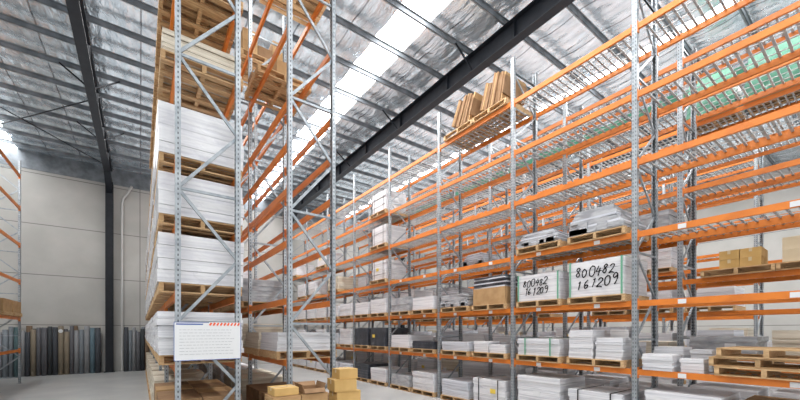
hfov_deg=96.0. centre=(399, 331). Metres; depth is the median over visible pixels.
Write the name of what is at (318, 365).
paper stack
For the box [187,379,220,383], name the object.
carton
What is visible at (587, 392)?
paper stack
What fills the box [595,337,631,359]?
paper stack
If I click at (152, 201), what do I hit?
paper stack
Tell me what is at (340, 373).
carton
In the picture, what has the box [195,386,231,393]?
carton
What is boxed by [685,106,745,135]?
pallet
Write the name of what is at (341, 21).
roof purlin
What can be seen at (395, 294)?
paper stack
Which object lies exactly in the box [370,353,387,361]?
paper stack
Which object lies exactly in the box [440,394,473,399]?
pallet
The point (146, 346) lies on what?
roll
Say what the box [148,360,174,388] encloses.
paper stack
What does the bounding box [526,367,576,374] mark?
paper stack
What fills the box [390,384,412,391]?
pallet
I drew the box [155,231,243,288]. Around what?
paper stack
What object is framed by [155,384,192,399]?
carton
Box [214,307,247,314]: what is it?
pallet
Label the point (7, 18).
roof purlin
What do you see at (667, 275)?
rack
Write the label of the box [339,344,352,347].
pallet
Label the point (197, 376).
paper stack
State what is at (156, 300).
pallet
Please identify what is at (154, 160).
paper stack
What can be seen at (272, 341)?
paper stack
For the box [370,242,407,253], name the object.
pallet
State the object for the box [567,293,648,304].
pallet
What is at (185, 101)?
carton
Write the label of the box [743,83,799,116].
pallet
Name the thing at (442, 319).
pallet
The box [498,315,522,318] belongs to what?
pallet
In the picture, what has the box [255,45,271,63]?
carton
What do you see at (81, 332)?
roll
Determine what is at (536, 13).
roof beam
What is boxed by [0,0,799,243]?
ceiling
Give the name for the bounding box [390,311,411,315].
pallet
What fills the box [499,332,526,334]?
paper stack
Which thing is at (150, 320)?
paper stack
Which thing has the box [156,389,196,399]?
carton
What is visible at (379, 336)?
plastic crate
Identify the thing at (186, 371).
paper stack
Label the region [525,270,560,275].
paper stack
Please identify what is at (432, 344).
paper stack
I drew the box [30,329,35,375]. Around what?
roll
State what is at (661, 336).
paper stack
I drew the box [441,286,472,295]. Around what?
stack
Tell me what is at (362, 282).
paper stack
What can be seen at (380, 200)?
paper stack
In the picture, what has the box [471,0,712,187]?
beam
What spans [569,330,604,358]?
paper stack
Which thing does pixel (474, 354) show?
pallet
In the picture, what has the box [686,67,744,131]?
load
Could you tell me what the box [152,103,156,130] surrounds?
pallet
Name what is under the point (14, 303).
carton
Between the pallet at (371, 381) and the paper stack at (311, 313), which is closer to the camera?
the pallet at (371, 381)
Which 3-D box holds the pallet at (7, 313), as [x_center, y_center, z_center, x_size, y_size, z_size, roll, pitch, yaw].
[-14.708,-0.676,12.765,1.160,0.150,1.160,0,0,-36]
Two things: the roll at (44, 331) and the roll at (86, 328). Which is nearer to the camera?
the roll at (44, 331)
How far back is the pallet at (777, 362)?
7.05 m
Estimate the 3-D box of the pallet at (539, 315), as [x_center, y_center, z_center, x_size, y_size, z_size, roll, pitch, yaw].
[6.249,-0.676,15.430,1.160,0.150,1.160,0,0,-36]
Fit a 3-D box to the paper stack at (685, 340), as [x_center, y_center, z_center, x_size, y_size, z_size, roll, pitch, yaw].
[11.953,0.247,14.855,1.133,0.600,1.120,0,0,-36]
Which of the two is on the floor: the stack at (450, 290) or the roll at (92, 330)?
the roll at (92, 330)
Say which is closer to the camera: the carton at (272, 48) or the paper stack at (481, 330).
the carton at (272, 48)
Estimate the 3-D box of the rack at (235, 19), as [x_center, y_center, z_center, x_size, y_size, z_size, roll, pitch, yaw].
[-7.890,-2.950,12.410,0.968,10.100,16.960,0,0,-36]
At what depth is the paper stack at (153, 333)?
6.86 m
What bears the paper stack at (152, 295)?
on the pallet at (153, 304)
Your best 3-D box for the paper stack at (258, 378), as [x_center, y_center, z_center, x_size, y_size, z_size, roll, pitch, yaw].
[-3.701,1.547,9.465,1.120,0.800,1.117,0,0,-36]
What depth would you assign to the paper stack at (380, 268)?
14.26 m
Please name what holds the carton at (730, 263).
on the pallet at (770, 267)
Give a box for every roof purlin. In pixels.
[0,12,573,217]
[0,39,558,221]
[0,62,548,228]
[0,82,528,229]
[0,99,509,231]
[0,113,500,236]
[0,126,485,238]
[33,0,585,210]
[120,0,603,205]
[241,9,631,202]
[322,9,660,200]
[383,0,676,186]
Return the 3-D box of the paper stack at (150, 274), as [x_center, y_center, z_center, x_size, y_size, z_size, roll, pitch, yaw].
[-5.852,-1.123,9.489,1.209,0.740,1.208,0,0,-36]
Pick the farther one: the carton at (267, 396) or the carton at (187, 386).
the carton at (187, 386)
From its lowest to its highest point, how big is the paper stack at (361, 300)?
0.600 m
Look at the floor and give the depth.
13.62 m
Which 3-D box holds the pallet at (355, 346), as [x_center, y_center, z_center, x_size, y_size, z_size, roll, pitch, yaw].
[-1.202,0.634,15.686,1.160,0.150,1.160,0,0,-36]
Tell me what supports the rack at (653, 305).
on the floor
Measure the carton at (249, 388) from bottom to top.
0.360 m
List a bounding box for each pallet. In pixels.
[0,311,12,315]
[13,312,21,316]
[149,153,152,168]
[149,305,197,311]
[150,131,153,152]
[151,302,203,310]
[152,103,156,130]
[152,297,213,307]
[153,71,158,105]
[154,291,224,304]
[154,351,173,358]
[155,21,227,68]
[155,94,227,130]
[156,151,241,185]
[156,213,241,240]
[156,282,241,300]
[156,352,241,364]
[158,0,242,53]
[158,48,242,120]
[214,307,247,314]
[222,305,261,312]
[231,301,282,310]
[241,47,267,86]
[245,63,310,116]
[245,347,310,355]
[259,0,329,29]
[259,349,336,359]
[306,294,324,297]
[316,264,342,270]
[316,317,326,320]
[316,368,326,372]
[327,289,348,293]
[339,315,352,318]
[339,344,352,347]
[354,314,369,317]
[354,345,370,348]
[356,377,369,382]
[370,208,407,223]
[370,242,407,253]
[370,278,406,284]
[370,312,387,316]
[370,346,387,349]
[370,379,387,386]
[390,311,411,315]
[390,347,410,351]
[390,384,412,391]
[411,309,436,314]
[411,348,441,353]
[411,388,441,396]
[422,319,436,321]
[440,306,471,312]
[440,350,473,356]
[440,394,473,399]
[441,318,468,320]
[444,119,495,150]
[472,97,531,134]
[472,303,510,310]
[472,352,517,358]
[477,316,497,319]
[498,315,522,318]
[516,240,585,258]
[516,299,567,307]
[516,354,568,363]
[526,314,562,317]
[566,357,643,367]
[567,225,648,250]
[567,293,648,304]
[592,310,630,315]
[624,230,676,240]
[631,308,684,313]
[647,267,676,274]
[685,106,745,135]
[685,305,745,311]
[700,263,775,277]
[709,356,799,370]
[714,364,799,381]
[716,346,799,360]
[720,359,754,363]
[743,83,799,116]
[773,361,799,363]
[776,260,799,270]
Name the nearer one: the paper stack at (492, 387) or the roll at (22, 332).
the paper stack at (492, 387)
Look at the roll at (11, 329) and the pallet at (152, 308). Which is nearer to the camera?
the pallet at (152, 308)
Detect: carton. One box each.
[0,298,6,310]
[7,299,11,311]
[12,300,16,312]
[17,301,20,312]
[154,381,188,399]
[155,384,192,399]
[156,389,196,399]
[158,393,201,399]
[161,93,182,106]
[182,100,204,113]
[185,14,208,26]
[186,7,209,19]
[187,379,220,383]
[190,382,225,388]
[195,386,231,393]
[199,390,241,399]
[204,107,222,118]
[214,0,234,13]
[241,27,257,44]
[241,39,257,62]
[246,383,276,399]
[248,71,266,92]
[253,386,267,399]
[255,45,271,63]
[262,392,267,399]
[265,394,300,399]
[268,384,298,396]
[269,41,282,55]
[272,52,282,60]
[272,59,286,85]
[272,381,294,384]
[294,380,325,393]
[298,5,313,15]
[299,392,327,399]
[327,378,356,391]
[329,389,360,399]
[332,367,357,379]
[473,286,517,304]
[719,249,739,260]
[719,258,739,268]
[740,246,764,257]
[740,256,763,266]
[749,395,799,399]
[782,235,799,249]
[782,248,799,261]
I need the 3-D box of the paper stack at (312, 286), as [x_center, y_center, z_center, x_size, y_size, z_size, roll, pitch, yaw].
[-4.486,-2.423,20.229,1.007,0.700,1.010,0,0,-36]
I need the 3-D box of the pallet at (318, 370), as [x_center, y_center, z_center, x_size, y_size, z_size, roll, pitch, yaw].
[-3.713,2.024,19.164,1.160,0.150,1.160,0,0,-36]
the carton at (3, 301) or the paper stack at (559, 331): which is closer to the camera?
the carton at (3, 301)
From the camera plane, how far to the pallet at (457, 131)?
10.94 m
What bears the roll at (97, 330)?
on the floor
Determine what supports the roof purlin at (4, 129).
attached to the frame
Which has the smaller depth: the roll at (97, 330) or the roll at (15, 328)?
the roll at (15, 328)
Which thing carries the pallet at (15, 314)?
on the rack at (18, 173)
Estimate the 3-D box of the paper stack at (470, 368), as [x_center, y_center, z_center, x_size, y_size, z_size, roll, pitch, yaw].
[3.183,1.532,13.785,1.113,0.829,1.105,0,0,-36]
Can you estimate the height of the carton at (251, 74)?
0.300 m
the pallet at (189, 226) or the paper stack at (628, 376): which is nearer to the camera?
the pallet at (189, 226)
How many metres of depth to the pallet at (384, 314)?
14.31 m
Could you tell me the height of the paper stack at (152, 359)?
0.900 m
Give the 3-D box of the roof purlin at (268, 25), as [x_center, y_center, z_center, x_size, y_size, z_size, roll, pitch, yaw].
[-0.703,-8.475,12.075,40.960,0.150,0.090,0,0,-36]
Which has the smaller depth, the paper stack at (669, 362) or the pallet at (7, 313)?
the paper stack at (669, 362)
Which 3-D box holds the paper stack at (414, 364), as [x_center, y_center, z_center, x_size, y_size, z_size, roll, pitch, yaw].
[0.764,1.644,17.104,1.125,0.606,1.119,0,0,-36]
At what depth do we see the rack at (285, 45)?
7.24 m
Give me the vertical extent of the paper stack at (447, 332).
0.621 m
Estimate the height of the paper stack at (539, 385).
0.880 m
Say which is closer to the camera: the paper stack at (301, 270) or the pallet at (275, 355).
the pallet at (275, 355)
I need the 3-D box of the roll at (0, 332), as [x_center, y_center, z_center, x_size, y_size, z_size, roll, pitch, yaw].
[-18.323,1.058,16.468,0.164,2.083,0.164,0,0,-36]
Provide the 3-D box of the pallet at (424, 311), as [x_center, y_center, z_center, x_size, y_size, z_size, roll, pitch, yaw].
[1.205,-0.676,12.354,1.160,0.150,1.160,0,0,-36]
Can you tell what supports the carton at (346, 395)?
on the carton
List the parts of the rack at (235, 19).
upright post, upright post, upright post, upright post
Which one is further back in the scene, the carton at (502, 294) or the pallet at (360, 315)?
the pallet at (360, 315)
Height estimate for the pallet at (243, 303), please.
0.150 m
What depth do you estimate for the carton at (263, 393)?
7.21 m
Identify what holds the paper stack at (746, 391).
on the pallet
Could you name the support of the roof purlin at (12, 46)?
attached to the frame
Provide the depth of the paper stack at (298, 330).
20.94 m
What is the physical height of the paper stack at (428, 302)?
0.420 m
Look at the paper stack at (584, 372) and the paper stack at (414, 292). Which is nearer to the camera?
the paper stack at (584, 372)
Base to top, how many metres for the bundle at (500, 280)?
0.301 m
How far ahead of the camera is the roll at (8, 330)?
16.77 m
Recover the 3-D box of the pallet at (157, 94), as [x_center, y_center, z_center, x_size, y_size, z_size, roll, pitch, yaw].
[-4.198,-4.176,7.231,1.160,0.150,1.160,0,0,-36]
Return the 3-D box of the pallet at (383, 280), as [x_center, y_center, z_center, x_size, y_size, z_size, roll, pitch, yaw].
[-0.435,-1.996,14.624,1.160,0.150,1.160,0,0,-36]
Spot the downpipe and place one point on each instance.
(131, 187)
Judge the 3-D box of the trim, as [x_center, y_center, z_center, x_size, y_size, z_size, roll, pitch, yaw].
[-9.113,-8.325,23.720,41.000,0.950,0.170,0,0,-36]
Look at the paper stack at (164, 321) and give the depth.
5.46 m
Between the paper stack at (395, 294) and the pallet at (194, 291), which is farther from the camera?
the paper stack at (395, 294)
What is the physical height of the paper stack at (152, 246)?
0.630 m
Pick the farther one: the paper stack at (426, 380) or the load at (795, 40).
the paper stack at (426, 380)
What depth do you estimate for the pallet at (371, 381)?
14.30 m
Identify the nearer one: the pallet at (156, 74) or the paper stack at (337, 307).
the pallet at (156, 74)
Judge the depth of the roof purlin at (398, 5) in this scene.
10.26 m
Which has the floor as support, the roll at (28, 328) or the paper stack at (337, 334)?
the roll at (28, 328)
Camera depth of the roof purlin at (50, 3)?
10.43 m
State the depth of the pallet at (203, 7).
6.29 m
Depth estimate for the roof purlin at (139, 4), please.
12.82 m
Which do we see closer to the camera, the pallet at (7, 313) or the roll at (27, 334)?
the pallet at (7, 313)
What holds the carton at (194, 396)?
on the carton
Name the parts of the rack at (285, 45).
upright post, upright post, upright post, upright post, upright post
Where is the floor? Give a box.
[0,363,685,399]
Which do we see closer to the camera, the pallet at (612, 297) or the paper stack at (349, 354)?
the pallet at (612, 297)
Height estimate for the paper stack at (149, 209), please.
0.760 m
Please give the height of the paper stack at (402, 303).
0.500 m
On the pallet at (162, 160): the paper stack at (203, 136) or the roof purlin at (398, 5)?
the paper stack at (203, 136)
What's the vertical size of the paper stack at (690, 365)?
0.240 m
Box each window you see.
[0,124,17,148]
[346,0,733,216]
[385,63,747,223]
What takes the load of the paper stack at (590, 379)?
on the pallet
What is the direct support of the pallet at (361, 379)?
on the floor
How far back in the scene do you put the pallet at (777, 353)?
5.70 m
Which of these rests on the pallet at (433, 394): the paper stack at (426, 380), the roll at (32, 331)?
the paper stack at (426, 380)
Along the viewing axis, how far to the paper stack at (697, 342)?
7.66 m
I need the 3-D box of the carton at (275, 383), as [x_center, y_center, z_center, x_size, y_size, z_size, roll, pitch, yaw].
[-2.740,1.405,8.621,0.540,0.360,0.540,0,0,-36]
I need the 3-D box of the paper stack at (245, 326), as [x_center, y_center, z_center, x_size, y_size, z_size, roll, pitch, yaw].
[-3.696,0.072,9.470,1.115,0.550,1.124,0,0,-36]
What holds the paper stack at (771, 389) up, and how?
on the pallet
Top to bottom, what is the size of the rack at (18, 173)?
9.100 m
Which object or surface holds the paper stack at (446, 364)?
on the pallet
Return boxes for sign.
[174,322,240,360]
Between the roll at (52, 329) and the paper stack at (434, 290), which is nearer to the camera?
the roll at (52, 329)
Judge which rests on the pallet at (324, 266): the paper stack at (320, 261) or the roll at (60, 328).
the paper stack at (320, 261)
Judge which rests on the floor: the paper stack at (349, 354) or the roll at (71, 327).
the roll at (71, 327)
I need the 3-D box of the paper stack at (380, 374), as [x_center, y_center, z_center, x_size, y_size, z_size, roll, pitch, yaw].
[-0.426,1.697,14.625,1.117,0.500,1.112,0,0,-36]
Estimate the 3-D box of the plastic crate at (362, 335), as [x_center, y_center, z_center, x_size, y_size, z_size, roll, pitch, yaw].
[-1.208,0.197,15.690,1.095,0.720,1.093,0,0,-36]
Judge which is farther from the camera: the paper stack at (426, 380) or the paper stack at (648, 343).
the paper stack at (426, 380)
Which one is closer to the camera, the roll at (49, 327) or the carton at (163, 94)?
the carton at (163, 94)
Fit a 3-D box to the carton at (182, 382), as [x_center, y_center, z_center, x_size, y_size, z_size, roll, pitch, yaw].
[-4.617,1.270,7.276,0.570,0.450,0.550,0,0,-36]
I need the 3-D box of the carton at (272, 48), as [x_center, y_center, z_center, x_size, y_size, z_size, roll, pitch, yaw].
[-3.199,-7.275,9.390,0.340,0.280,0.340,0,0,-36]
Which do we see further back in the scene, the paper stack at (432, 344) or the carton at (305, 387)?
the paper stack at (432, 344)
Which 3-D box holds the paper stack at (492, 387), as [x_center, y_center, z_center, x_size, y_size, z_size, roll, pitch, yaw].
[2.843,1.611,10.085,1.156,0.673,1.124,0,0,-36]
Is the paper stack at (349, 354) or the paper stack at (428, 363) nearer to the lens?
the paper stack at (428, 363)
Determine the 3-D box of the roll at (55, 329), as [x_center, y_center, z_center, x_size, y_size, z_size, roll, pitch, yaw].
[-16.811,0.933,17.554,0.192,2.332,0.192,0,0,-36]
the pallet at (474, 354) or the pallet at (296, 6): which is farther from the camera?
the pallet at (474, 354)
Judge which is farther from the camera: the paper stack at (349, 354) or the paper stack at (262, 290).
the paper stack at (349, 354)
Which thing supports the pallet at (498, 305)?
on the rack at (653, 305)
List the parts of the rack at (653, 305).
upright post, upright post, upright post, upright post, upright post, upright post, upright post, upright post, upright post, upright post, upright post, upright post, upright post, upright post, upright post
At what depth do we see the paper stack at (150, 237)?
9.14 m
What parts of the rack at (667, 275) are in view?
upright post, upright post, upright post, upright post, upright post, upright post, upright post, upright post, upright post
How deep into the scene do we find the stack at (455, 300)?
10.73 m
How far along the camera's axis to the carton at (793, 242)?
6.92 m
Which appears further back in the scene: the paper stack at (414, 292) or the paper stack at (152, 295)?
the paper stack at (414, 292)
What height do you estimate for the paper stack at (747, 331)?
0.700 m
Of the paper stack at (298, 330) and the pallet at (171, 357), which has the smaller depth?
the pallet at (171, 357)
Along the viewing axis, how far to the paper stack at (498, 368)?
12.23 m
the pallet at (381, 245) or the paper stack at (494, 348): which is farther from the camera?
the pallet at (381, 245)
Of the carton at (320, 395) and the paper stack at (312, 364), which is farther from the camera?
the paper stack at (312, 364)
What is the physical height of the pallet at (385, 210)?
0.150 m
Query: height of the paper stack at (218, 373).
0.800 m
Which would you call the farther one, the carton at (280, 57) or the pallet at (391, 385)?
the pallet at (391, 385)
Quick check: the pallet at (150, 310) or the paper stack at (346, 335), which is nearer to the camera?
the pallet at (150, 310)
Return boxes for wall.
[0,164,473,371]
[478,166,799,364]
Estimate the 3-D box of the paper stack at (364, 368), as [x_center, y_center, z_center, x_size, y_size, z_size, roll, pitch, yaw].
[-1.211,1.647,15.678,1.116,0.600,1.119,0,0,-36]
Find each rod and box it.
[0,97,101,124]
[0,107,113,169]
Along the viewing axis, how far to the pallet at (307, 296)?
19.75 m
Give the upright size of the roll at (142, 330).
2.275 m
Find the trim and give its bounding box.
[0,145,473,250]
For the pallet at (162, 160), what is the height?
0.150 m
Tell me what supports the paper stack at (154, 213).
on the pallet
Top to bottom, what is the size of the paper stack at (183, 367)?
0.900 m
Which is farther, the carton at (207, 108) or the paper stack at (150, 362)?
the paper stack at (150, 362)
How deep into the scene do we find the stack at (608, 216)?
7.48 m
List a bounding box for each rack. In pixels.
[0,149,21,392]
[150,0,240,399]
[212,0,335,389]
[293,0,799,399]
[346,0,799,386]
[385,84,799,381]
[416,136,763,372]
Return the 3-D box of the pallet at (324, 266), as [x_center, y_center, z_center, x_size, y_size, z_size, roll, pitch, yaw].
[-3.713,-3.376,19.164,1.160,0.150,1.160,0,0,-36]
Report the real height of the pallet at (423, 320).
0.150 m
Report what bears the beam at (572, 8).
on the frame
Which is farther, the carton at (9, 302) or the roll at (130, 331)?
the roll at (130, 331)
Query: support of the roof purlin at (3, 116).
attached to the frame
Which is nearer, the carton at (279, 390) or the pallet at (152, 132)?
the carton at (279, 390)
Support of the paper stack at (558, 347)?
on the pallet at (562, 359)
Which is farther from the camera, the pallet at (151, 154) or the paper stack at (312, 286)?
the paper stack at (312, 286)
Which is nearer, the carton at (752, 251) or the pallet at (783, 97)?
the carton at (752, 251)
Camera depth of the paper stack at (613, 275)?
7.41 m
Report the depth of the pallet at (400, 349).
13.18 m
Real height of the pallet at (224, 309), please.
0.150 m
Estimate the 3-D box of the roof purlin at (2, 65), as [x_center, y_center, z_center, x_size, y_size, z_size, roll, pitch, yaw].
[-4.508,-8.475,17.344,40.960,0.150,0.090,0,0,-36]
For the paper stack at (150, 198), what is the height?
0.760 m
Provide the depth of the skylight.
11.45 m
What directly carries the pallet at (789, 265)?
on the rack at (681, 283)
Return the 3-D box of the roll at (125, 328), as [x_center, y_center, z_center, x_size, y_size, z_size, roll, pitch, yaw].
[-14.585,0.921,19.175,0.192,2.356,0.192,0,0,-36]
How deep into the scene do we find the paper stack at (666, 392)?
6.47 m
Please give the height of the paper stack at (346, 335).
0.700 m
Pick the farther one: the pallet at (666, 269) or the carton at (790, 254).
the pallet at (666, 269)
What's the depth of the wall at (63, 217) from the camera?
18.51 m
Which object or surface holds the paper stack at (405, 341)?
on the pallet at (400, 349)
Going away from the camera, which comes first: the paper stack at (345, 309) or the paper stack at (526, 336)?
the paper stack at (526, 336)
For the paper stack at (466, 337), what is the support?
on the pallet
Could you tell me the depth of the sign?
5.52 m
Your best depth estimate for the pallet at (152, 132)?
10.30 m
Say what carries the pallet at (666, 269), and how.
on the rack at (667, 275)
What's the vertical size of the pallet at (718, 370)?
0.150 m
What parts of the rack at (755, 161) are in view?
upright post, upright post, upright post, upright post, upright post, upright post, upright post, upright post, upright post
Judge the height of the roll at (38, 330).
2.314 m
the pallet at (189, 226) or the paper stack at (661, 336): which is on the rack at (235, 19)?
the pallet at (189, 226)
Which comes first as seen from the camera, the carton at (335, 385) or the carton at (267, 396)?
the carton at (267, 396)
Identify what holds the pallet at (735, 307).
on the rack at (667, 275)
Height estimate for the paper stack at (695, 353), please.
0.380 m
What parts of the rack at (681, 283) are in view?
upright post, upright post, upright post, upright post, upright post, upright post, upright post, upright post, upright post, upright post, upright post, upright post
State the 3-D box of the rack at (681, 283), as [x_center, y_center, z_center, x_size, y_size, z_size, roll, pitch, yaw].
[2.796,-2.450,14.318,1.068,9.100,19.760,0,0,-36]
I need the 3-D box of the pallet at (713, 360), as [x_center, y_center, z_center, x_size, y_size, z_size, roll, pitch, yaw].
[5.931,0.483,5.862,1.160,0.150,1.160,0,0,-38]
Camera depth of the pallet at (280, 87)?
8.11 m
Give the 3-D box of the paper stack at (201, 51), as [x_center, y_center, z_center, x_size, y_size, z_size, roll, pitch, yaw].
[-3.454,-4.423,6.196,1.127,0.340,1.130,0,0,-36]
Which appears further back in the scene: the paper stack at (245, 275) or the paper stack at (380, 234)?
the paper stack at (380, 234)
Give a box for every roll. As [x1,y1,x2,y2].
[0,332,1,377]
[2,330,7,377]
[8,330,8,376]
[9,327,13,376]
[14,327,17,376]
[21,331,24,376]
[25,332,29,376]
[26,326,32,331]
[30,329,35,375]
[36,327,40,375]
[41,327,47,375]
[48,326,51,375]
[52,329,52,374]
[53,327,57,374]
[58,326,63,374]
[64,332,69,374]
[70,326,73,373]
[74,330,78,373]
[79,330,83,373]
[84,326,89,373]
[90,328,94,372]
[95,328,100,372]
[124,327,127,371]
[128,332,128,370]
[129,330,131,370]
[132,327,135,370]
[136,332,139,370]
[140,333,140,369]
[141,329,144,370]
[145,342,148,369]
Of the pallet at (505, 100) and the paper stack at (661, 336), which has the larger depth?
the paper stack at (661, 336)
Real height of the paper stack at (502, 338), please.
0.449 m
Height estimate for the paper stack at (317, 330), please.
0.700 m
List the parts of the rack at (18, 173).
upright post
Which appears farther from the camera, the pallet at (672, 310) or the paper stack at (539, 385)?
the pallet at (672, 310)
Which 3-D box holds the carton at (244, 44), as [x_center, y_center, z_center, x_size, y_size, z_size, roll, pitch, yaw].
[-3.776,-6.992,8.979,0.340,0.280,0.340,0,0,-36]
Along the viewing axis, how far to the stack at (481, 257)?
13.46 m
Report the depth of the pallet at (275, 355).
6.87 m
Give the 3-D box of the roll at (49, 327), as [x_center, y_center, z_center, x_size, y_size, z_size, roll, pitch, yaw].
[-16.963,0.915,17.450,0.164,2.367,0.164,0,0,-36]
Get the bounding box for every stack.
[147,356,152,377]
[148,358,154,378]
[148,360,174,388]
[149,209,150,241]
[149,320,151,345]
[149,363,190,387]
[150,198,151,230]
[150,237,151,264]
[150,274,151,303]
[150,365,197,399]
[151,172,153,218]
[151,219,153,253]
[151,263,153,299]
[151,317,153,346]
[151,369,203,399]
[152,315,155,351]
[152,373,207,399]
[153,146,155,199]
[153,203,155,244]
[153,251,155,294]
[154,311,243,354]
[155,100,243,180]
[155,170,243,228]
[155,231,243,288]
[161,27,241,103]
[202,363,220,372]
[212,363,247,378]
[214,365,257,382]
[223,369,271,387]
[232,372,282,399]
[241,278,282,301]
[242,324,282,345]
[243,270,247,278]
[245,332,260,348]
[260,332,329,350]
[293,264,313,275]
[297,359,305,365]
[298,284,308,296]
[298,310,305,318]
[298,330,315,331]
[307,309,316,318]
[307,355,324,367]
[308,281,326,294]
[316,307,326,317]
[316,329,339,332]
[316,357,343,369]
[317,253,342,267]
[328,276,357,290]
[328,306,339,316]
[328,360,357,369]
[336,333,339,343]
[339,303,352,315]
[339,329,352,343]
[340,362,358,366]
[346,351,356,360]
[355,302,370,314]
[355,361,387,378]
[356,297,382,302]
[356,351,376,361]
[358,277,370,287]
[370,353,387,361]
[371,298,391,313]
[371,366,407,382]
[372,189,405,218]
[372,224,405,247]
[372,259,406,280]
[383,292,397,298]
[383,354,412,366]
[391,296,417,311]
[391,335,431,347]
[391,372,412,386]
[400,289,432,296]
[400,359,417,371]
[411,331,432,336]
[412,340,441,348]
[412,369,457,391]
[413,296,441,309]
[417,357,446,369]
[423,288,441,295]
[440,293,472,307]
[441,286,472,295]
[441,330,477,340]
[441,359,468,376]
[442,341,473,350]
[442,376,473,398]
[462,252,503,266]
[462,360,493,376]
[463,334,503,340]
[473,375,517,399]
[474,341,499,351]
[478,327,509,333]
[489,344,516,352]
[493,335,539,346]
[493,363,538,376]
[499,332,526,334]
[517,228,568,248]
[517,270,568,301]
[517,337,568,356]
[517,372,584,399]
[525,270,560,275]
[526,336,562,337]
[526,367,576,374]
[527,332,555,335]
[555,327,591,335]
[568,204,646,236]
[568,384,644,399]
[569,255,646,297]
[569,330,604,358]
[577,370,595,374]
[580,374,627,386]
[593,327,631,337]
[593,372,631,381]
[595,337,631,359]
[604,330,628,337]
[619,381,684,398]
[639,209,685,229]
[639,247,683,269]
[639,333,683,340]
[639,341,684,352]
[639,342,645,358]
[639,375,676,383]
[642,353,681,371]
[645,385,740,399]
[647,289,683,308]
[654,346,691,357]
[669,331,686,345]
[680,358,708,373]
[686,286,744,306]
[686,330,744,346]
[686,379,744,386]
[689,336,768,353]
[690,349,715,371]
[690,381,768,399]
[709,328,753,335]
[752,385,781,396]
[772,330,799,355]
[772,387,799,398]
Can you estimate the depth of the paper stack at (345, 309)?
16.48 m
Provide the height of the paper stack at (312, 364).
0.600 m
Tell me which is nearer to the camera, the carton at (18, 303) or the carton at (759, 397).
the carton at (759, 397)
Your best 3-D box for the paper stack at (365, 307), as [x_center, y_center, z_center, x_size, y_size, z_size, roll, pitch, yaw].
[-1.208,-1.003,15.681,1.101,0.500,1.106,0,0,-36]
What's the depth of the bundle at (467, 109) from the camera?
10.57 m
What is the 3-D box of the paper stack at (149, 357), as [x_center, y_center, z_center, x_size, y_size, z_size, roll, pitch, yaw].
[-10.024,1.497,15.260,1.127,0.900,1.124,0,0,-36]
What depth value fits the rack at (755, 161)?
15.15 m
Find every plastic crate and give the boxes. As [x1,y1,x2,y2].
[355,328,370,344]
[371,328,407,345]
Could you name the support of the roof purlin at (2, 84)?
attached to the frame
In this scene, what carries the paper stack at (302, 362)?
on the pallet
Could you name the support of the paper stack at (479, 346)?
on the pallet at (474, 354)
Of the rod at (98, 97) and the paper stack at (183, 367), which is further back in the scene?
the rod at (98, 97)
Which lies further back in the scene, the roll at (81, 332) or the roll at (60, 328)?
the roll at (81, 332)
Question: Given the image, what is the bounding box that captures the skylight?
[252,0,449,199]
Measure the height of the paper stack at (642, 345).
0.340 m
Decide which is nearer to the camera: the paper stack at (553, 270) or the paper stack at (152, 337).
the paper stack at (152, 337)
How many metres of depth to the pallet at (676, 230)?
8.60 m
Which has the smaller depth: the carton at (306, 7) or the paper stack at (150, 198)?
the carton at (306, 7)
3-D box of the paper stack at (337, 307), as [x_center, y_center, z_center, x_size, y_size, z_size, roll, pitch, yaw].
[-2.847,-1.003,17.951,1.101,0.500,1.106,0,0,-36]
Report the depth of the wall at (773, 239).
19.84 m
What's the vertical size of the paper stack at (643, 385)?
0.605 m
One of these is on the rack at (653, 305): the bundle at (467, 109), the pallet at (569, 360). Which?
the pallet at (569, 360)
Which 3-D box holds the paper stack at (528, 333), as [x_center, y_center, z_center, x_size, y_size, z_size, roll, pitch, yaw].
[6.256,0.268,15.430,1.112,0.557,1.117,0,0,-36]
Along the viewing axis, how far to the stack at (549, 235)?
8.53 m
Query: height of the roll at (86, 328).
2.401 m
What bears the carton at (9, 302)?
on the pallet at (7, 313)
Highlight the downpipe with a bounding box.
[121,186,132,370]
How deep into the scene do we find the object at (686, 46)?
10.64 m
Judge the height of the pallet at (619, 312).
0.150 m
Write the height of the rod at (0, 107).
0.030 m
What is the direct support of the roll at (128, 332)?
on the floor
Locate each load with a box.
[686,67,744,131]
[744,35,799,111]
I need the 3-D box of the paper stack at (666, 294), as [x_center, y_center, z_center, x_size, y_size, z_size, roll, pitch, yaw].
[8.660,-1.139,12.093,1.136,0.773,1.123,0,0,-36]
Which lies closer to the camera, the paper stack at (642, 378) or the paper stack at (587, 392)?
the paper stack at (587, 392)
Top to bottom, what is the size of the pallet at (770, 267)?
0.150 m
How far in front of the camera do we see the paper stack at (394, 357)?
17.82 m
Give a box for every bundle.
[451,92,485,135]
[474,274,517,289]
[480,71,526,118]
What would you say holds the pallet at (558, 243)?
on the rack at (653, 305)
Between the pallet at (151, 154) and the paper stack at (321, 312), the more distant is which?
the paper stack at (321, 312)
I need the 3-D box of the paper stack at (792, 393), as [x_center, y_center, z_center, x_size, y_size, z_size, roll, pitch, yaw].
[8.101,1.569,6.976,1.113,0.755,1.105,0,0,-36]
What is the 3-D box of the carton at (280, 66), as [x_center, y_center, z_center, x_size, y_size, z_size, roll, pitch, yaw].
[-2.599,-5.702,7.951,0.340,0.300,0.340,0,0,-36]
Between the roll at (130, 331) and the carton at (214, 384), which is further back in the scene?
the roll at (130, 331)
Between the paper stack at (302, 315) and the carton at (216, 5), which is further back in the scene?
the paper stack at (302, 315)

